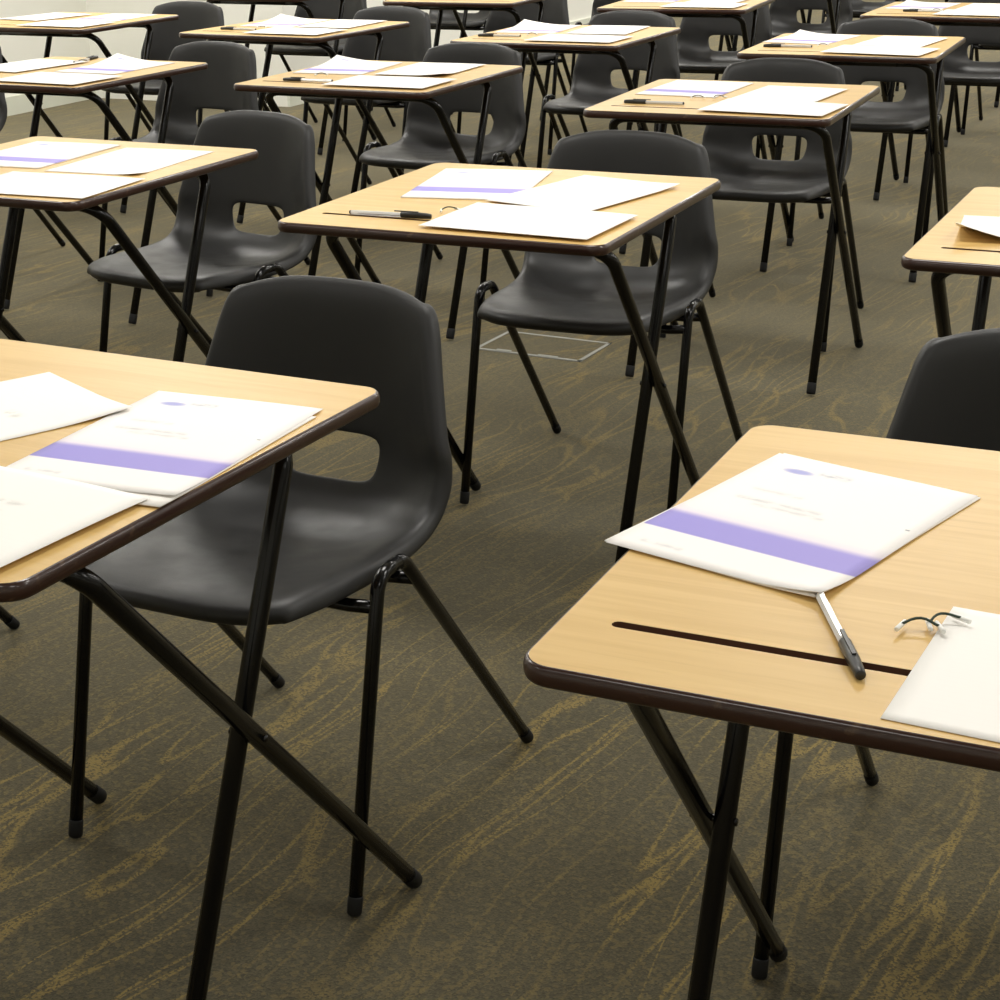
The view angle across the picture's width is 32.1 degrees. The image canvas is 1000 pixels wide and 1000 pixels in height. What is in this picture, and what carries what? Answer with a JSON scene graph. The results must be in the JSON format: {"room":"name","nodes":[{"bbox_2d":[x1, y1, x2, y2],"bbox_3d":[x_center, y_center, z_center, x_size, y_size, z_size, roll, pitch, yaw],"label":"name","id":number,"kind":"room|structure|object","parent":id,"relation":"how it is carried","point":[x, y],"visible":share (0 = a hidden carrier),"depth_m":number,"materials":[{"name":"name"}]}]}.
{"room":"exam hall","nodes":[
{"label":"exam hall","id":0,"kind":"room"},
{"bbox_2d":[0,0,90,96],"bbox_3d":[-4.880,-1.911,4.816,0.150,3.000,11.620,8,22,23],"label":"wall","id":1,"kind":"structure","parent":0,"point":[14,48],"depth_m":9.72,"materials":[{"name":"beige paint"}]},
{"bbox_2d":[5,91,96,115],"bbox_3d":[-4.781,-0.541,5.288,0.015,0.100,11.620,8,22,23],"label":"baseboard","id":2,"kind":"structure","parent":1,"relation":"attached to","point":[17,104],"depth_m":9.72,"materials":[{"name":"white paint"}]},
{"bbox_2d":[86,0,593,106],"bbox_3d":[0.803,-5.812,15.054,1.470,3.000,13.030,8,22,23],"label":"wall","id":3,"kind":"structure","parent":0,"point":[128,41],"depth_m":9.99,"materials":[{"name":"white paint"}]},
{"bbox_2d":[287,17,590,106],"bbox_3d":[1.472,-4.333,15.204,0.015,0.100,12.880,8,22,23],"label":"baseboard","id":4,"kind":"structure","parent":3,"relation":"attached to","point":[292,100],"depth_m":9.80,"materials":[{"name":"white paint"}]},
{"bbox_2d":[0,0,999,999],"bbox_3d":[4.140,-1.662,8.105,14.070,0.050,24.800,8,22,23],"label":"floor","id":5,"kind":"structure","parent":0,"point":[566,863],"depth_m":2.72,"materials":[{"name":"brown carpet"}]},
{"bbox_2d":[0,605,19,629],"bbox_3d":[-1.226,-0.055,2.885,0.483,0.747,0.605,9,23,25],"label":"chair","id":6,"kind":"object","parent":5,"relation":"on","point":[6,617],"visible":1,"depth_m":3.13,"materials":[{"name":"black plastic"}]},
{"bbox_2d":[0,47,65,246],"bbox_3d":[-1.926,-1.208,6.022,0.483,0.747,0.605,9,22,24],"label":"chair","id":7,"kind":"object","parent":5,"relation":"on","point":[3,105],"visible":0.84,"depth_m":6.13,"materials":[{"name":"black plastic"}]},
{"bbox_2d":[0,12,178,212],"bbox_3d":[-1.657,-1.548,6.952,0.603,0.727,0.732,8,22,23],"label":"desk","id":8,"kind":"object","parent":5,"relation":"on","point":[7,26],"visible":0.6,"depth_m":6.77,"materials":[{"name":"beige wood"}]},
{"bbox_2d":[0,13,89,20],"bbox_3d":[-1.812,-1.927,6.925,0.215,0.001,0.305,12,24,30],"label":"sheet","id":9,"kind":"object","parent":8,"relation":"on","point":[45,16],"visible":1,"depth_m":6.92,"materials":[{"name":"white paper"}]},
{"bbox_2d":[20,20,113,26],"bbox_3d":[-1.645,-1.806,6.586,0.305,0.001,0.215,9,23,25],"label":"sheet","id":10,"kind":"object","parent":8,"relation":"on","point":[58,23],"visible":1,"depth_m":6.58,"materials":[{"name":"white paper"}]},
{"bbox_2d":[68,14,156,21],"bbox_3d":[-1.527,-1.904,6.856,0.215,0.003,0.305,7,22,21],"label":"booklet","id":11,"kind":"object","parent":8,"relation":"on","point":[107,17],"visible":0.99,"depth_m":6.84,"materials":[{"name":"white paper"}]},
{"bbox_2d":[0,57,207,323],"bbox_3d":[-1.266,-0.943,5.306,0.603,0.727,0.732,9,22,24],"label":"desk","id":12,"kind":"object","parent":5,"relation":"on","point":[164,72],"visible":0.67,"depth_m":5.20,"materials":[{"name":"beige wood"}]},
{"bbox_2d":[0,58,88,71],"bbox_3d":[-1.435,-1.319,5.270,0.215,0.001,0.305,11,24,30],"label":"sheet","id":13,"kind":"object","parent":12,"relation":"on","point":[18,66],"visible":1,"depth_m":5.28,"materials":[{"name":"white paper"}]},
{"bbox_2d":[0,72,119,84],"bbox_3d":[-1.259,-1.198,4.930,0.305,0.001,0.215,9,23,26],"label":"sheet","id":14,"kind":"object","parent":12,"relation":"on","point":[37,77],"visible":1,"depth_m":4.92,"materials":[{"name":"white paper"}]},
{"bbox_2d":[73,55,97,62],"bbox_3d":[-1.283,-1.365,5.382,0.011,0.012,0.152,5,21,15],"label":"ballpoint pen","id":15,"kind":"object","parent":12,"relation":"on","point":[93,56],"visible":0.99,"depth_m":5.40,"materials":[{"name":"white plastic"}]},
{"bbox_2d":[54,53,173,74],"bbox_3d":[-1.150,-1.305,5.195,0.215,0.024,0.305,9,22,24],"label":"booklet","id":16,"kind":"object","parent":12,"relation":"on","point":[118,63],"visible":0.99,"depth_m":5.22,"materials":[{"name":"white paper"}]},
{"bbox_2d":[0,136,258,362],"bbox_3d":[-0.888,-0.354,3.704,0.603,0.727,0.732,8,22,23],"label":"desk","id":17,"kind":"object","parent":5,"relation":"on","point":[199,167],"visible":0.59,"depth_m":3.58,"materials":[{"name":"beige wood"}]},
{"bbox_2d":[0,141,120,168],"bbox_3d":[-0.977,-0.731,3.672,0.215,0.003,0.305,7,22,20],"label":"booklet","id":18,"kind":"object","parent":17,"relation":"on","point":[37,154],"visible":1,"depth_m":3.68,"materials":[{"name":"white paper"}]},
{"bbox_2d":[0,171,144,198],"bbox_3d":[-0.867,-0.603,3.318,0.305,0.001,0.215,7,22,20],"label":"sheet","id":19,"kind":"object","parent":17,"relation":"on","point":[14,182],"visible":1,"depth_m":3.31,"materials":[{"name":"white paper"}]},
{"bbox_2d":[45,147,213,174],"bbox_3d":[-0.758,-0.700,3.572,0.215,0.006,0.305,7,22,20],"label":"sheet","id":20,"kind":"object","parent":17,"relation":"on","point":[127,160],"visible":1,"depth_m":3.57,"materials":[{"name":"white paper"}]},
{"bbox_2d":[102,1,228,139],"bbox_3d":[-1.373,-1.705,7.334,0.483,0.747,0.605,8,22,23],"label":"chair","id":21,"kind":"object","parent":5,"relation":"on","point":[193,15],"visible":0.45,"depth_m":7.37,"materials":[{"name":"black plastic"}]},
{"bbox_2d":[87,110,316,351],"bbox_3d":[-0.650,-0.518,4.105,0.483,0.747,0.605,12,24,32],"label":"chair","id":22,"kind":"object","parent":5,"relation":"on","point":[282,176],"visible":0.77,"depth_m":4.10,"materials":[{"name":"black plastic"}]},
{"bbox_2d":[97,41,309,296],"bbox_3d":[-1.009,-1.104,5.699,0.483,0.747,0.605,11,23,29],"label":"chair","id":23,"kind":"object","parent":5,"relation":"on","point":[229,63],"visible":0.44,"depth_m":5.74,"materials":[{"name":"black plastic"}]},
{"bbox_2d":[0,339,422,999],"bbox_3d":[-0.518,0.258,2.038,0.603,0.727,0.732,9,23,25],"label":"desk","id":24,"kind":"object","parent":5,"relation":"on","point":[125,379],"visible":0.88,"depth_m":1.94,"materials":[{"name":"beige wood"}]},
{"bbox_2d":[0,372,131,440],"bbox_3d":[-0.598,-0.095,1.935,0.305,0.007,0.215,-16,25,-36],"label":"sheet","id":25,"kind":"object","parent":24,"relation":"on","point":[47,401],"visible":1,"depth_m":1.97,"materials":[{"name":"white paper"}]},
{"bbox_2d":[0,466,149,567],"bbox_3d":[-0.522,0.006,1.656,0.305,0.003,0.215,10,23,28],"label":"sheet","id":26,"kind":"object","parent":24,"relation":"on","point":[37,510],"visible":1,"depth_m":1.65,"materials":[{"name":"white paper"}]},
{"bbox_2d":[6,391,321,506],"bbox_3d":[-0.358,-0.060,1.835,0.220,0.005,0.331,7,22,21],"label":"booklet","id":27,"kind":"object","parent":24,"relation":"on","point":[162,447],"visible":1,"depth_m":1.83,"materials":[{"name":"white paper"}]},
{"bbox_2d":[206,0,376,154],"bbox_3d":[-1.011,-2.029,8.217,0.603,0.727,0.732,8,22,23],"label":"desk","id":28,"kind":"object","parent":5,"relation":"on","point":[252,3],"visible":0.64,"depth_m":8.12,"materials":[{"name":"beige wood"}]},
{"bbox_2d":[179,18,409,223],"bbox_3d":[-0.718,-1.401,6.512,0.603,0.727,0.732,10,23,26],"label":"desk","id":29,"kind":"object","parent":5,"relation":"on","point":[374,29],"visible":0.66,"depth_m":6.28,"materials":[{"name":"beige wood"}]},
{"bbox_2d":[220,26,256,29],"bbox_3d":[-0.945,-1.703,6.274,0.152,0.012,0.011,9,23,25],"label":"ballpoint pen","id":30,"kind":"object","parent":29,"relation":"on","point":[226,27],"visible":1,"depth_m":6.28,"materials":[{"name":"white plastic"}]},
{"bbox_2d":[241,14,329,26],"bbox_3d":[-0.802,-1.795,6.503,0.215,0.020,0.305,8,22,22],"label":"booklet","id":31,"kind":"object","parent":29,"relation":"on","point":[282,20],"visible":0.99,"depth_m":6.53,"materials":[{"name":"white paper"}]},
{"bbox_2d":[243,27,346,34],"bbox_3d":[-0.725,-1.661,6.152,0.305,0.001,0.215,9,23,25],"label":"sheet","id":32,"kind":"object","parent":29,"relation":"on","point":[275,30],"visible":1,"depth_m":6.15,"materials":[{"name":"white paper"}]},
{"bbox_2d":[297,19,387,27],"bbox_3d":[-0.581,-1.759,6.415,0.215,0.001,0.305,8,22,23],"label":"sheet","id":33,"kind":"object","parent":29,"relation":"on","point":[338,23],"visible":1,"depth_m":6.41,"materials":[{"name":"white paper"}]},
{"bbox_2d":[68,275,533,916],"bbox_3d":[-0.300,0.090,2.450,0.483,0.747,0.605,9,23,25],"label":"chair","id":34,"kind":"object","parent":5,"relation":"on","point":[340,537],"visible":0.68,"depth_m":2.41,"materials":[{"name":"black plastic"}]},
{"bbox_2d":[263,0,395,140],"bbox_3d":[-0.882,-2.208,8.666,0.483,0.747,0.605,8,22,23],"label":"chair","id":35,"kind":"object","parent":5,"relation":"on","point":[321,9],"visible":0.38,"depth_m":8.68,"materials":[{"name":"black plastic"}]},
{"bbox_2d":[301,6,431,183],"bbox_3d":[-0.494,-1.567,6.920,0.483,0.747,0.605,10,23,26],"label":"chair","id":36,"kind":"object","parent":5,"relation":"on","point":[411,43],"visible":0.38,"depth_m":6.93,"materials":[{"name":"black plastic"}]},
{"bbox_2d":[234,60,522,338],"bbox_3d":[-0.309,-0.878,5.085,0.603,0.727,0.732,8,22,24],"label":"desk","id":37,"kind":"object","parent":5,"relation":"on","point":[274,85],"visible":0.67,"depth_m":4.89,"materials":[{"name":"beige wood"}]},
{"bbox_2d":[283,77,332,81],"bbox_3d":[-0.530,-1.160,4.795,0.152,0.012,0.011,7,22,20],"label":"ballpoint pen","id":38,"kind":"object","parent":37,"relation":"on","point":[286,78],"visible":1,"depth_m":4.79,"materials":[{"name":"white plastic"}]},
{"bbox_2d":[292,55,402,74],"bbox_3d":[-0.443,-1.275,5.086,0.215,0.020,0.305,6,22,19],"label":"booklet","id":39,"kind":"object","parent":37,"relation":"on","point":[338,64],"visible":1,"depth_m":5.10,"materials":[{"name":"white paper"}]},
{"bbox_2d":[322,75,454,88],"bbox_3d":[-0.300,-1.138,4.724,0.305,0.001,0.215,8,22,23],"label":"sheet","id":40,"kind":"object","parent":37,"relation":"on","point":[359,80],"visible":1,"depth_m":4.72,"materials":[{"name":"white paper"}]},
{"bbox_2d":[375,62,484,74],"bbox_3d":[-0.199,-1.244,5.000,0.215,0.008,0.305,8,22,22],"label":"sheet","id":41,"kind":"object","parent":37,"relation":"on","point":[421,68],"visible":1,"depth_m":5.00,"materials":[{"name":"white paper"}]},
{"bbox_2d":[371,0,467,114],"bbox_3d":[-0.434,-2.482,9.410,0.603,0.727,0.732,8,22,23],"label":"desk","id":42,"kind":"object","parent":5,"relation":"on","point":[462,25],"visible":0.08,"depth_m":9.28,"materials":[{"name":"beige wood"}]},
{"bbox_2d":[354,42,525,301],"bbox_3d":[-0.152,-1.053,5.522,0.483,0.747,0.605,10,23,27],"label":"chair","id":43,"kind":"object","parent":5,"relation":"on","point":[424,142],"visible":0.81,"depth_m":5.51,"materials":[{"name":"black plastic"}]},
{"bbox_2d":[429,10,489,32],"bbox_3d":[-0.232,-2.651,9.827,0.483,0.747,0.605,8,22,23],"label":"chair","id":44,"kind":"object","parent":5,"relation":"on","point":[475,21],"visible":0.38,"depth_m":9.72,"materials":[{"name":"black plastic"}]},
{"bbox_2d":[383,0,561,166],"bbox_3d":[-0.088,-1.873,7.754,0.603,0.727,0.732,7,22,21],"label":"desk","id":45,"kind":"object","parent":5,"relation":"on","point":[440,5],"visible":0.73,"depth_m":7.43,"materials":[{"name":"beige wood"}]},
{"bbox_2d":[278,163,720,562],"bbox_3d":[0.041,-0.213,3.280,0.603,0.727,0.732,8,22,23],"label":"desk","id":46,"kind":"object","parent":5,"relation":"on","point":[332,219],"visible":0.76,"depth_m":3.09,"materials":[{"name":"beige wood"}]},
{"bbox_2d":[349,210,431,218],"bbox_3d":[-0.188,-0.491,2.978,0.152,0.012,0.011,6,22,19],"label":"ballpoint pen","id":47,"kind":"object","parent":46,"relation":"on","point":[404,214],"visible":1,"depth_m":2.97,"materials":[{"name":"white plastic"}]},
{"bbox_2d":[440,206,459,212],"bbox_3d":[-0.088,-0.503,3.004,0.040,0.007,0.018,-9,22,-20],"label":"tag","id":48,"kind":"object","parent":46,"relation":"on","point":[455,208],"visible":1,"depth_m":3.01,"materials":[{"name":"grey"}]},
{"bbox_2d":[401,168,552,199],"bbox_3d":[-0.039,-0.593,3.257,0.215,0.003,0.305,4,21,13],"label":"booklet","id":49,"kind":"object","parent":46,"relation":"on","point":[450,183],"visible":1,"depth_m":3.25,"materials":[{"name":"white paper"}]},
{"bbox_2d":[420,202,636,239],"bbox_3d":[0.049,-0.469,2.906,0.305,0.001,0.215,9,23,25],"label":"sheet","id":50,"kind":"object","parent":46,"relation":"on","point":[517,219],"visible":1,"depth_m":2.90,"materials":[{"name":"white paper"}]},
{"bbox_2d":[487,175,679,210],"bbox_3d":[0.152,-0.557,3.139,0.215,0.005,0.305,14,25,35],"label":"sheet","id":51,"kind":"object","parent":46,"relation":"on","point":[584,192],"visible":1,"depth_m":3.13,"materials":[{"name":"white paper"}]},
{"bbox_2d":[457,0,587,154],"bbox_3d":[0.097,-2.044,8.178,0.483,0.747,0.605,7,22,21],"label":"chair","id":52,"kind":"object","parent":5,"relation":"on","point":[555,11],"visible":0.23,"depth_m":8.17,"materials":[{"name":"black plastic"}]},
{"bbox_2d":[480,331,611,361],"bbox_3d":[0.122,-0.437,4.916,0.330,0.004,0.210,9,23,26],"label":"floor hatch","id":53,"kind":"object","parent":5,"relation":"on","point":[536,345],"visible":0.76,"depth_m":4.91,"materials":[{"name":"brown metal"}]},
{"bbox_2d":[450,25,680,253],"bbox_3d":[0.257,-1.266,6.104,0.603,0.727,0.732,8,22,24],"label":"desk","id":54,"kind":"object","parent":5,"relation":"on","point":[648,35],"visible":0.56,"depth_m":5.78,"materials":[{"name":"brown wood"}]},
{"bbox_2d":[478,33,520,36],"bbox_3d":[-0.002,-1.575,5.888,0.152,0.012,0.011,6,21,18],"label":"ballpoint pen","id":55,"kind":"object","parent":54,"relation":"on","point":[483,34],"visible":1,"depth_m":5.89,"materials":[{"name":"white plastic"}]},
{"bbox_2d":[494,19,580,33],"bbox_3d":[0.134,-1.667,6.116,0.215,0.020,0.305,7,22,20],"label":"booklet","id":56,"kind":"object","parent":54,"relation":"on","point":[525,26],"visible":1,"depth_m":6.13,"materials":[{"name":"white paper"}]},
{"bbox_2d":[526,34,632,42],"bbox_3d":[0.261,-1.529,5.751,0.305,0.001,0.215,8,22,24],"label":"sheet","id":57,"kind":"object","parent":54,"relation":"on","point":[548,37],"visible":1,"depth_m":5.75,"materials":[{"name":"white paper"}]},
{"bbox_2d":[567,25,649,34],"bbox_3d":[0.376,-1.631,6.027,0.215,0.001,0.305,7,22,20],"label":"sheet","id":58,"kind":"object","parent":54,"relation":"on","point":[593,29],"visible":1,"depth_m":6.02,"materials":[{"name":"white paper"}]},
{"bbox_2d":[539,65,639,124],"bbox_3d":[0.489,-2.326,8.947,0.603,0.727,0.732,7,22,21],"label":"chair","id":59,"kind":"object","parent":5,"relation":"on","point":[548,69],"visible":0.09,"depth_m":9.03,"materials":[{"name":"black metal"}]},
{"bbox_2d":[571,0,621,77],"bbox_3d":[0.674,-2.497,9.371,0.483,0.747,0.605,7,22,21],"label":"chair","id":60,"kind":"object","parent":5,"relation":"on","point":[596,3],"visible":0.07,"depth_m":9.46,"materials":[{"name":"black plastic"}]},
{"bbox_2d":[460,130,742,509],"bbox_3d":[0.224,-0.387,3.710,0.483,0.747,0.605,8,22,23],"label":"chair","id":61,"kind":"object","parent":5,"relation":"on","point":[574,294],"visible":0.8,"depth_m":3.68,"materials":[{"name":"black plastic"}]},
{"bbox_2d":[537,10,679,167],"bbox_3d":[0.437,-1.442,6.542,0.483,0.747,0.605,9,23,25],"label":"chair","id":62,"kind":"object","parent":5,"relation":"on","point":[591,85],"visible":0.56,"depth_m":6.56,"materials":[{"name":"black plastic"}]},
{"bbox_2d":[597,0,775,159],"bbox_3d":[0.791,-1.709,7.272,0.603,0.727,0.732,6,22,19],"label":"desk","id":63,"kind":"object","parent":5,"relation":"on","point":[694,12],"visible":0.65,"depth_m":6.92,"materials":[{"name":"brown wood"}]},
{"bbox_2d":[621,0,679,2],"bbox_3d":[0.660,-2.094,7.264,0.215,0.003,0.305,8,22,22],"label":"booklet","id":64,"kind":"object","parent":63,"relation":"on","point":[653,1],"visible":1,"depth_m":7.17,"materials":[{"name":"white paper"}]},
{"bbox_2d":[660,2,748,7],"bbox_3d":[0.812,-1.968,6.907,0.305,0.001,0.215,7,22,21],"label":"sheet","id":65,"kind":"object","parent":63,"relation":"on","point":[675,4],"visible":1,"depth_m":6.90,"materials":[{"name":"white paper"}]},
{"bbox_2d":[686,0,743,2],"bbox_3d":[0.911,-2.065,7.168,0.215,0.001,0.305,8,22,23],"label":"sheet","id":66,"kind":"object","parent":63,"relation":"on","point":[708,1],"visible":1,"depth_m":7.09,"materials":[{"name":"white paper"}]},
{"bbox_2d":[654,4,776,157],"bbox_3d":[0.972,-1.888,7.718,0.483,0.747,0.605,6,22,19],"label":"chair","id":67,"kind":"object","parent":5,"relation":"on","point":[695,55],"visible":0.41,"depth_m":7.77,"materials":[{"name":"black plastic"}]},
{"bbox_2d":[714,35,736,79],"bbox_3d":[1.066,-2.779,10.139,0.603,0.727,0.732,7,22,21],"label":"desk","id":68,"kind":"object","parent":5,"relation":"on","point":[721,36],"visible":0.02,"depth_m":10.05,"materials":[{"name":"black metal"}]},
{"bbox_2d":[583,79,879,394],"bbox_3d":[0.615,-0.681,4.513,0.603,0.727,0.732,7,22,21],"label":"desk","id":69,"kind":"object","parent":5,"relation":"on","point":[615,109],"visible":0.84,"depth_m":4.34,"materials":[{"name":"brown wood"}]},
{"bbox_2d":[624,99,683,104],"bbox_3d":[0.377,-0.975,4.252,0.152,0.012,0.011,7,22,20],"label":"ballpoint pen","id":70,"kind":"object","parent":69,"relation":"on","point":[634,101],"visible":1,"depth_m":4.25,"materials":[{"name":"white plastic"}]},
{"bbox_2d":[636,80,753,97],"bbox_3d":[0.508,-1.069,4.513,0.215,0.003,0.305,9,23,25],"label":"booklet","id":71,"kind":"object","parent":69,"relation":"on","point":[685,88],"visible":0.98,"depth_m":4.50,"materials":[{"name":"white paper"}]},
{"bbox_2d":[697,98,848,115],"bbox_3d":[0.651,-0.936,4.137,0.305,0.001,0.215,9,23,26],"label":"sheet","id":72,"kind":"object","parent":69,"relation":"on","point":[730,104],"visible":1,"depth_m":4.13,"materials":[{"name":"white paper"}]},
{"bbox_2d":[732,85,846,101],"bbox_3d":[0.722,-1.018,4.358,0.215,0.001,0.305,10,23,27],"label":"sheet","id":73,"kind":"object","parent":69,"relation":"on","point":[770,92],"visible":1,"depth_m":4.37,"materials":[{"name":"white paper"}]},
{"bbox_2d":[523,425,999,999],"bbox_3d":[0.440,0.386,1.649,0.603,0.727,0.732,8,22,23],"label":"desk","id":74,"kind":"object","parent":5,"relation":"on","point":[653,633],"visible":0.69,"depth_m":1.41,"materials":[{"name":"brown wood"}]},
{"bbox_2d":[605,453,980,596],"bbox_3d":[0.274,0.014,1.600,0.223,0.009,0.311,15,26,36],"label":"booklet","id":75,"kind":"object","parent":74,"relation":"on","point":[786,522],"visible":1,"depth_m":1.58,"materials":[{"name":"white paper"}]},
{"bbox_2d":[815,592,865,679],"bbox_3d":[0.265,0.102,1.359,0.011,0.012,0.152,-1,20,-1],"label":"ballpoint pen","id":76,"kind":"object","parent":74,"relation":"on","point":[845,644],"visible":1,"depth_m":1.33,"materials":[{"name":"white plastic"}]},
{"bbox_2d":[894,617,945,633],"bbox_3d":[0.330,0.098,1.366,0.040,0.007,0.018,2,21,9],"label":"tag","id":77,"kind":"object","parent":74,"relation":"on","point":[903,622],"visible":1,"depth_m":1.37,"materials":[{"name":"grey plastic"}]},
{"bbox_2d":[880,606,999,742],"bbox_3d":[0.455,0.142,1.255,0.305,0.002,0.215,9,23,26],"label":"sheet","id":78,"kind":"object","parent":74,"relation":"on","point":[953,686],"visible":1,"depth_m":1.28,"materials":[{"name":"white paper"}]},
{"bbox_2d":[925,612,971,631],"bbox_3d":[0.351,0.095,1.373,0.040,0.007,0.018,-8,22,-19],"label":"tag","id":79,"kind":"object","parent":78,"relation":"on","point":[953,615],"visible":1,"depth_m":1.38,"materials":[{"name":"grey plastic"}]},
{"bbox_2d":[660,58,863,351],"bbox_3d":[0.761,-0.861,4.962,0.483,0.747,0.605,7,22,21],"label":"chair","id":80,"kind":"object","parent":5,"relation":"on","point":[742,176],"visible":0.66,"depth_m":4.98,"materials":[{"name":"black plastic"}]},
{"bbox_2d":[724,0,840,50],"bbox_3d":[1.370,-2.162,8.464,0.603,0.727,0.732,7,22,21],"label":"desk","id":81,"kind":"object","parent":5,"relation":"on","point":[833,18],"visible":0.04,"depth_m":8.38,"materials":[{"name":"black metal"}]},
{"bbox_2d":[769,0,852,37],"bbox_3d":[1.560,-2.333,8.886,0.483,0.747,0.605,7,22,21],"label":"chair","id":82,"kind":"object","parent":5,"relation":"on","point":[783,13],"visible":0.3,"depth_m":8.95,"materials":[{"name":"black plastic"}]},
{"bbox_2d":[737,33,965,282],"bbox_3d":[1.138,-1.107,5.633,0.603,0.727,0.732,7,22,21],"label":"desk","id":83,"kind":"object","parent":5,"relation":"on","point":[948,45],"visible":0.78,"depth_m":5.46,"materials":[{"name":"brown wood"}]},
{"bbox_2d":[763,43,811,47],"bbox_3d":[0.898,-1.419,5.425,0.152,0.012,0.011,6,21,17],"label":"ballpoint pen","id":84,"kind":"object","parent":83,"relation":"on","point":[771,44],"visible":1,"depth_m":5.43,"materials":[{"name":"white plastic"}]},
{"bbox_2d":[763,29,860,44],"bbox_3d":[1.016,-1.505,5.647,0.215,0.014,0.305,11,24,30],"label":"booklet","id":85,"kind":"object","parent":83,"relation":"on","point":[801,36],"visible":0.98,"depth_m":5.65,"materials":[{"name":"white paper"}]},
{"bbox_2d":[821,45,939,55],"bbox_3d":[1.152,-1.363,5.262,0.305,0.001,0.215,11,23,28],"label":"sheet","id":86,"kind":"object","parent":83,"relation":"on","point":[888,50],"visible":1,"depth_m":5.26,"materials":[{"name":"white paper"}]},
{"bbox_2d":[853,36,946,46],"bbox_3d":[1.272,-1.455,5.509,0.215,0.001,0.305,11,23,28],"label":"sheet","id":87,"kind":"object","parent":83,"relation":"on","point":[901,41],"visible":1,"depth_m":5.50,"materials":[{"name":"white paper"}]},
{"bbox_2d":[800,0,905,92],"bbox_3d":[1.947,-2.615,9.656,0.603,0.727,0.732,7,22,21],"label":"desk","id":88,"kind":"object","parent":5,"relation":"on","point":[802,12],"visible":0.11,"depth_m":9.73,"materials":[{"name":"black metal"}]},
{"bbox_2d":[821,0,905,90],"bbox_3d":[2.137,-2.785,10.079,0.483,0.747,0.605,7,22,21],"label":"chair","id":89,"kind":"object","parent":5,"relation":"on","point":[859,7],"visible":0.21,"depth_m":10.11,"materials":[{"name":"black plastic"}]},
{"bbox_2d":[786,18,947,245],"bbox_3d":[1.310,-1.287,6.083,0.483,0.747,0.605,7,22,21],"label":"chair","id":90,"kind":"object","parent":5,"relation":"on","point":[910,115],"visible":0.6,"depth_m":6.08,"materials":[{"name":"black plastic"}]},
{"bbox_2d":[751,328,999,979],"bbox_3d":[0.625,0.199,2.115,0.483,0.747,0.605,9,23,25],"label":"chair","id":91,"kind":"object","parent":5,"relation":"on","point":[950,396],"visible":0.24,"depth_m":2.17,"materials":[{"name":"black plastic"}]},
{"bbox_2d":[860,2,999,200],"bbox_3d":[1.755,-1.533,6.753,0.603,0.727,0.732,8,22,23],"label":"desk","id":92,"kind":"object","parent":5,"relation":"on","point":[928,17],"visible":0.55,"depth_m":6.50,"materials":[{"name":"brown wood"}]},
{"bbox_2d":[884,0,960,9],"bbox_3d":[1.643,-1.924,6.748,0.215,0.012,0.305,10,23,27],"label":"booklet","id":93,"kind":"object","parent":92,"relation":"on","point":[908,4],"visible":0.98,"depth_m":6.74,"materials":[{"name":"white paper"}]},
{"bbox_2d":[903,9,943,11],"bbox_3d":[1.588,-1.836,6.515,0.152,0.012,0.011,6,22,19],"label":"ballpoint pen","id":94,"kind":"object","parent":92,"relation":"on","point":[904,10],"visible":0.99,"depth_m":6.52,"materials":[{"name":"white plastic"}]},
{"bbox_2d":[934,9,999,15],"bbox_3d":[1.767,-1.790,6.383,0.305,0.001,0.215,10,23,26],"label":"sheet","id":95,"kind":"object","parent":92,"relation":"on","point":[948,11],"visible":1,"depth_m":6.39,"materials":[{"name":"white paper"}]},
{"bbox_2d":[954,3,999,9],"bbox_3d":[1.877,-1.882,6.630,0.215,0.001,0.305,10,23,26],"label":"sheet","id":96,"kind":"object","parent":92,"relation":"on","point":[974,6],"visible":1,"depth_m":6.63,"materials":[{"name":"white paper"}]},
{"bbox_2d":[901,187,999,337],"bbox_3d":[1.030,-0.103,2.936,0.603,0.727,0.732,8,22,23],"label":"desk","id":97,"kind":"object","parent":5,"relation":"on","point":[947,249],"visible":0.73,"depth_m":2.74,"materials":[{"name":"brown wood"}]},
{"bbox_2d":[955,215,999,236],"bbox_3d":[0.888,-0.440,2.761,0.305,0.030,0.215,6,21,17],"label":"sheet","id":98,"kind":"object","parent":97,"relation":"on","point":[986,224],"visible":1,"depth_m":2.84,"materials":[{"name":"white paper"}]},
{"bbox_2d":[903,0,999,182],"bbox_3d":[1.980,-1.706,7.181,0.483,0.747,0.605,8,22,23],"label":"chair","id":99,"kind":"object","parent":5,"relation":"on","point":[958,69],"visible":0.54,"depth_m":7.23,"materials":[{"name":"black plastic"}]},
{"bbox_2d":[944,0,960,146],"bbox_3d":[2.333,-1.986,7.945,0.603,0.727,0.732,8,22,23],"label":"desk","id":100,"kind":"object","parent":5,"relation":"on","point":[953,98],"visible":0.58,"depth_m":8.04,"materials":[{"name":"black metal"}]},
{"bbox_2d":[961,44,999,134],"bbox_3d":[2.531,-2.155,8.364,0.483,0.747,0.605,8,22,23],"label":"chair","id":101,"kind":"object","parent":5,"relation":"on","point":[973,47],"visible":0.34,"depth_m":8.35,"materials":[{"name":"black plastic"}]},
{"bbox_2d":[994,87,999,107],"bbox_3d":[2.910,-2.439,9.138,0.603,0.727,0.732,8,22,23],"label":"desk","id":102,"kind":"object","parent":5,"relation":"on","point":[996,103],"visible":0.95,"depth_m":9.22,"materials":[{"name":"black metal"}]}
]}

